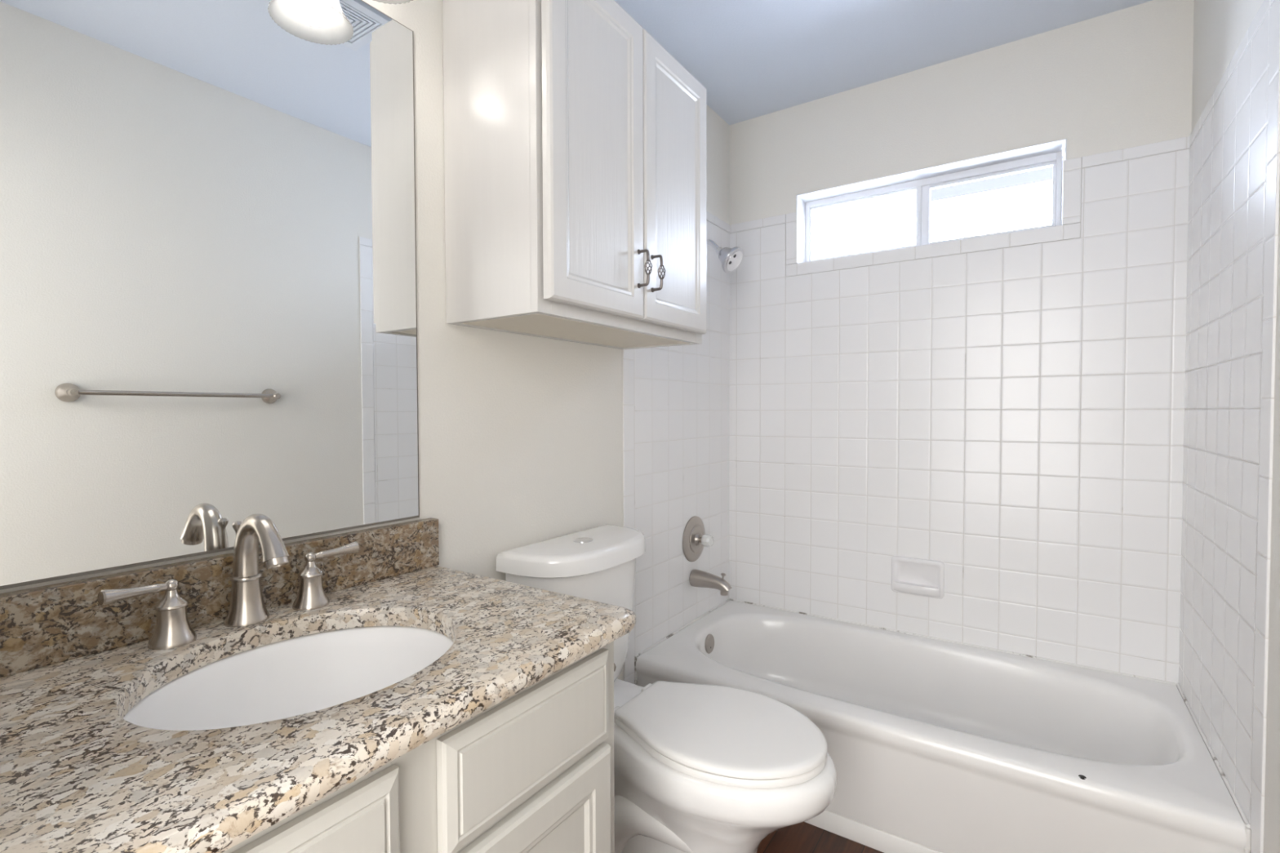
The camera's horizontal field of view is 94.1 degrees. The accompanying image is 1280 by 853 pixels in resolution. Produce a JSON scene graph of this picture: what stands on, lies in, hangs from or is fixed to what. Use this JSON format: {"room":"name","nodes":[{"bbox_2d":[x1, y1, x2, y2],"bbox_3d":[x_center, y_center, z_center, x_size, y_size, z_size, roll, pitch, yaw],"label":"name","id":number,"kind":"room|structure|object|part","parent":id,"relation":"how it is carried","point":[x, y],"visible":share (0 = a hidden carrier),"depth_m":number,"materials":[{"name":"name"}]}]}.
{"room":"bathroom","nodes":[
{"label":"bathroom","id":0,"kind":"room"},
{"bbox_2d":[0,0,729,684],"bbox_3d":[-0.388,-0.070,1.577,0.125,2.443,2.640,1,2,34],"label":"wall","id":1,"kind":"structure","parent":0,"point":[524,440],"depth_m":1.71,"materials":[{"name":"paint"}]},
{"bbox_2d":[0,0,419,590],"bbox_3d":[-0.746,-0.318,0.928,0.006,1.060,0.914,1,2,34],"label":"wall mirror","id":2,"kind":"object","parent":1,"relation":"attached to","point":[208,288],"visible":1,"depth_m":0.97,"materials":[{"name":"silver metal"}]},
{"bbox_2d":[0,517,439,677],"bbox_3d":[-0.727,0.269,0.948,0.028,0.104,0.952,1,2,34],"label":"backsplash","id":3,"kind":"structure","parent":1,"relation":"attached to","point":[42,626],"depth_m":0.91,"materials":[{"name":"brown stone"}]},
{"bbox_2d":[373,0,413,4],"bbox_3d":[-0.630,-0.941,0.914,0.199,0.231,0.690,1,2,34],"label":"vanity light","id":4,"kind":"object","parent":1,"relation":"attached to","point":[389,2],"visible":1,"depth_m":1.17,"materials":[{"name":"white glass"}]},
{"bbox_2d":[442,0,706,349],"bbox_3d":[-0.103,-0.624,1.564,0.356,0.760,0.713,1,2,34],"label":"upper cabinet","id":5,"kind":"object","parent":1,"relation":"attached to","point":[575,142],"visible":1,"depth_m":1.33,"materials":[{"name":"white paint"}]},
{"bbox_3d":[-0.093,-0.626,1.346,0.022,0.722,0.344,1,2,34],"label":"door","id":6,"kind":"part","parent":5,"relation":"part of","materials":[{"name":"white paint"}]},
{"bbox_3d":[-0.095,-0.626,1.347,0.012,0.596,0.218,1,2,34],"label":"door panel","id":7,"kind":"part","parent":5,"relation":"part of","materials":[{"name":"white wood"}]},
{"bbox_3d":[-0.019,-0.623,1.508,0.019,0.760,0.713,1,2,34],"label":"frame","id":8,"kind":"part","parent":5,"relation":"part of","materials":[{"name":"white paint"}]},
{"bbox_3d":[0.013,-0.388,1.456,0.038,0.095,0.020,1,2,34],"label":"pull handle","id":9,"kind":"part","parent":5,"relation":"part of","materials":[{"name":"grey metal"}]},
{"bbox_3d":[0.047,-0.390,1.507,0.038,0.095,0.020,1,2,34],"label":"pull handle","id":10,"kind":"part","parent":5,"relation":"part of","materials":[{"name":"grey metal"}]},
{"bbox_3d":[0.098,-0.633,1.631,0.022,0.722,0.338,1,2,34],"label":"door","id":11,"kind":"part","parent":5,"relation":"part of","materials":[{"name":"white paint"}]},
{"bbox_3d":[0.096,-0.633,1.632,0.012,0.596,0.212,1,2,34],"label":"door panel","id":12,"kind":"part","parent":5,"relation":"part of","materials":[{"name":"white wood"}]},
{"bbox_3d":[-0.038,0.154,1.996,0.005,1.972,0.060,1,2,34],"label":"trim","id":13,"kind":"part","parent":1,"relation":"part of","materials":[{"name":"tile"}]},
{"bbox_2d":[682,515,713,561],"bbox_3d":[0.247,0.448,2.352,0.079,0.180,0.180,1,2,34],"label":"shower valve","id":14,"kind":"object","parent":1,"relation":"attached to","point":[695,538],"visible":1,"depth_m":2.34,"materials":[{"name":"silver metal"}]},
{"bbox_3d":[0.264,0.449,2.340,0.039,0.047,0.049,1,2,34],"label":"knob","id":15,"kind":"part","parent":14,"relation":"part of","materials":[{"name":"clear plastic"}]},
{"bbox_2d":[689,568,732,595],"bbox_3d":[0.282,0.608,2.329,0.166,0.082,0.068,1,2,34],"label":"tub spout","id":16,"kind":"object","parent":1,"relation":"attached to","point":[698,578],"visible":1,"depth_m":2.31,"materials":[{"name":"silver metal"}]},
{"bbox_3d":[0.323,0.580,2.301,0.020,0.024,0.020,1,2,34],"label":"diverter knob","id":17,"kind":"part","parent":16,"relation":"part of","materials":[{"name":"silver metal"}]},
{"bbox_3d":[0.168,-0.858,2.281,0.005,0.036,0.808,1,2,34],"label":"trim","id":18,"kind":"part","parent":1,"relation":"part of","materials":[{"name":"tile"}]},
{"bbox_2d":[706,239,743,272],"bbox_3d":[0.293,-0.666,2.284,0.209,0.162,0.105,1,2,34],"label":"shower","id":19,"kind":"object","parent":1,"relation":"attached to","point":[731,259],"visible":0.7,"depth_m":2.24,"materials":[{"name":"silver metal"}]},
{"bbox_3d":[0.259,-0.701,2.312,0.120,0.060,0.019,1,2,34],"label":"shower arm","id":20,"kind":"part","parent":19,"relation":"part of","materials":[{"name":"silver metal"}]},
{"bbox_2d":[756,822,883,852],"bbox_3d":[-0.131,1.208,0.529,1.750,0.060,4.450,1,2,34],"label":"floor","id":21,"kind":"structure","parent":0,"point":[802,837],"depth_m":1.64,"materials":[{"name":"brown wood"}]},
{"bbox_2d":[222,640,614,852],"bbox_3d":[-0.515,0.766,0.802,0.552,0.812,0.925,1,2,34],"label":"vanity cabinet","id":22,"kind":"object","parent":21,"relation":"on","point":[532,771],"visible":0.61,"depth_m":0.79,"materials":[{"name":"beige paint"}]},
{"bbox_2d":[0,517,635,852],"bbox_3d":[-0.500,0.290,0.799,0.572,0.140,0.957,1,2,34],"label":"countertop","id":23,"kind":"structure","parent":22,"relation":"on","point":[77,776],"depth_m":0.76,"materials":[{"name":"beige stone"}]},
{"bbox_2d":[97,579,196,650],"bbox_3d":[-0.714,0.273,0.866,0.058,0.101,0.112,1,2,34],"label":"tap","id":24,"kind":"object","parent":23,"relation":"on","point":[173,629],"visible":1,"depth_m":0.87,"materials":[{"name":"silver metal"}]},
{"bbox_3d":[-0.717,0.234,0.848,0.024,0.022,0.080,1,2,34],"label":"lever","id":25,"kind":"part","parent":24,"relation":"part of","materials":[{"name":"silver metal"}]},
{"bbox_3d":[-0.699,0.296,0.890,0.058,0.054,0.058,1,2,34],"label":"handle","id":26,"kind":"part","parent":24,"relation":"part of","materials":[{"name":"silver metal"}]},
{"bbox_2d":[223,513,289,627],"bbox_3d":[-0.613,0.230,0.957,0.156,0.181,0.063,1,2,34],"label":"faucet spout","id":27,"kind":"object","parent":23,"relation":"on","point":[247,607],"visible":1,"depth_m":0.96,"materials":[{"name":"silver metal"}]},
{"bbox_3d":[-0.671,0.229,0.996,0.016,0.142,0.016,1,2,34],"label":"lift rod","id":28,"kind":"part","parent":27,"relation":"part of","materials":[{"name":"silver metal"}]},
{"bbox_3d":[-0.648,0.286,0.982,0.063,0.070,0.063,1,2,34],"label":"spout","id":29,"kind":"part","parent":27,"relation":"part of","materials":[{"name":"silver metal"}]},
{"bbox_2d":[123,626,453,730],"bbox_3d":[-0.468,0.426,0.850,0.388,0.137,0.446,1,2,34],"label":"sink basin","id":30,"kind":"object","parent":23,"relation":"in","point":[297,676],"visible":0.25,"depth_m":0.97,"materials":[{"name":"white ceramic"}]},
{"bbox_2d":[292,541,359,610],"bbox_3d":[-0.570,0.267,1.081,0.058,0.101,0.112,1,2,34],"label":"tap","id":31,"kind":"object","parent":23,"relation":"on","point":[311,595],"visible":1,"depth_m":1.05,"materials":[{"name":"silver metal"}]},
{"bbox_3d":[-0.585,0.291,1.059,0.058,0.054,0.058,1,2,34],"label":"handle","id":32,"kind":"part","parent":31,"relation":"part of","materials":[{"name":"silver metal"}]},
{"bbox_3d":[-0.555,0.228,1.089,0.024,0.022,0.080,1,2,34],"label":"lever","id":33,"kind":"part","parent":31,"relation":"part of","materials":[{"name":"silver metal"}]},
{"bbox_3d":[-0.147,0.454,0.865,0.018,0.149,0.336,1,2,34],"label":"drawer","id":34,"kind":"part","parent":22,"relation":"part of","materials":[{"name":"beige paint"}]},
{"bbox_3d":[-0.146,0.794,0.874,0.019,0.509,0.336,1,2,34],"label":"door","id":35,"kind":"part","parent":22,"relation":"part of","materials":[{"name":"beige paint"}]},
{"bbox_3d":[-0.149,0.794,0.875,0.007,0.379,0.206,1,2,34],"label":"door panel","id":36,"kind":"part","parent":22,"relation":"part of","materials":[{"name":"beige paint"}]},
{"bbox_2d":[495,524,836,852],"bbox_3d":[0.090,0.732,1.477,0.777,0.846,0.458,1,2,34],"label":"toilet","id":37,"kind":"object","parent":21,"relation":"on","point":[699,768],"visible":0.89,"depth_m":1.35,"materials":[{"name":"white ceramic"}]},
{"bbox_3d":[-0.142,0.336,1.621,0.222,0.052,0.458,1,2,34],"label":"tank lid","id":38,"kind":"part","parent":37,"relation":"part of","materials":[{"name":"white ceramic"}]},
{"bbox_3d":[-0.147,0.544,1.631,0.188,0.364,0.412,1,2,34],"label":"tank","id":39,"kind":"part","parent":37,"relation":"part of","materials":[{"name":"white ceramic"}]},
{"bbox_3d":[0.193,0.722,1.407,0.485,0.018,0.364,1,2,34],"label":"seat","id":40,"kind":"part","parent":37,"relation":"part of","materials":[{"name":"white plastic"}]},
{"bbox_3d":[0.193,0.703,1.407,0.486,0.018,0.365,1,2,34],"label":"seat lid","id":41,"kind":"part","parent":37,"relation":"part of","materials":[{"name":"white plastic"}]},
{"bbox_3d":[0.167,0.943,1.431,0.593,0.422,0.386,1,2,34],"label":"bowl","id":42,"kind":"part","parent":37,"relation":"part of","materials":[{"name":"white ceramic"}]},
{"bbox_2d":[634,598,1251,852],"bbox_3d":[0.814,0.962,1.932,1.509,0.355,0.754,1,2,34],"label":"bathtub","id":43,"kind":"object","parent":21,"relation":"on","point":[935,744],"visible":0.9,"depth_m":1.67,"materials":[{"name":"white ceramic"}]},
{"bbox_3d":[0.269,0.840,2.299,0.012,0.072,0.072,1,2,34],"label":"overflow plate","id":44,"kind":"part","parent":43,"relation":"part of","materials":[{"name":"silver metal"}]},
{"bbox_2d":[614,0,1151,124],"bbox_3d":[0.325,-1.313,1.155,1.750,0.060,2.790,1,2,34],"label":"ceiling","id":45,"kind":"structure","parent":0,"point":[753,59],"depth_m":1.99,"materials":[{"name":"paint"}]},
{"bbox_2d":[728,0,1194,684],"bbox_3d":[1.063,-0.092,2.280,1.750,2.443,0.155,1,2,34],"label":"wall","id":46,"kind":"structure","parent":0,"point":[1006,411],"depth_m":2.08,"materials":[{"name":"tile"}]},
{"bbox_2d":[891,555,944,599],"bbox_3d":[1.026,0.561,2.210,0.180,0.136,0.034,1,2,34],"label":"soap dish","id":47,"kind":"object","parent":46,"relation":"attached to","point":[909,575],"visible":1,"depth_m":2.21,"materials":[{"name":"white ceramic"}]},
{"bbox_2d":[893,581,940,596],"bbox_3d":[1.026,0.606,2.210,0.160,0.038,0.032,1,2,34],"label":"tray","id":48,"kind":"object","parent":47,"relation":"on","point":[926,588],"depth_m":2.20,"materials":[{"name":"white ceramic"}]},
{"bbox_2d":[805,151,1062,262],"bbox_3d":[1.082,-0.809,2.299,0.890,0.278,0.046,1,2,34],"label":"window","id":49,"kind":"structure","parent":46,"relation":"in","point":[835,228],"depth_m":2.35,"materials":[{"name":"glass"}]},
{"bbox_3d":[0.900,-0.811,2.417,0.412,0.216,0.003,1,2,34],"label":"pane","id":50,"kind":"part","parent":49,"relation":"part of","materials":[{"name":"white"}]},
{"bbox_3d":[0.901,-0.809,2.410,0.434,0.230,0.028,1,2,34],"label":"sash","id":51,"kind":"part","parent":49,"relation":"part of","materials":[{"name":"metal"}]},
{"bbox_3d":[1.264,-0.805,2.180,0.424,0.230,0.028,1,2,34],"label":"sash","id":52,"kind":"part","parent":49,"relation":"part of","materials":[{"name":"metal"}]},
{"bbox_3d":[1.053,-0.773,2.256,0.988,0.209,0.135,1,2,34],"label":"tile trim","id":53,"kind":"part","parent":46,"relation":"part of","materials":[{"name":"white tile"}]},
{"bbox_3d":[1.055,-0.749,2.255,1.510,0.258,0.135,1,2,34],"label":"tile trim","id":54,"kind":"part","parent":46,"relation":"part of","materials":[{"name":"white tile"}]},
{"bbox_2d":[1178,0,1279,852],"bbox_3d":[0.961,-0.051,0.672,0.125,2.443,2.640,1,2,34],"label":"wall","id":55,"kind":"structure","parent":0,"point":[1229,654],"depth_m":1.33,"materials":[{"name":"tile"}]},
{"bbox_3d":[1.415,-0.840,1.439,0.005,0.036,0.818,1,2,34],"label":"trim","id":56,"kind":"part","parent":55,"relation":"part of","materials":[{"name":"tile"}]},
{"bbox_3d":[1.206,0.172,1.149,0.005,1.972,0.059,1,2,34],"label":"trim","id":57,"kind":"part","parent":55,"relation":"part of","materials":[{"name":"tile"}]},
{"label":"outside","id":58,"kind":"structure","parent":0,"visible":0},
{"bbox_2d":[930,155,1064,201],"bbox_3d":[1.366,-1.230,2.537,4.700,0.295,0.640,1,2,34],"label":"roof eave","id":59,"kind":"object","parent":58,"point":[1046,174],"depth_m":2.67}
]}

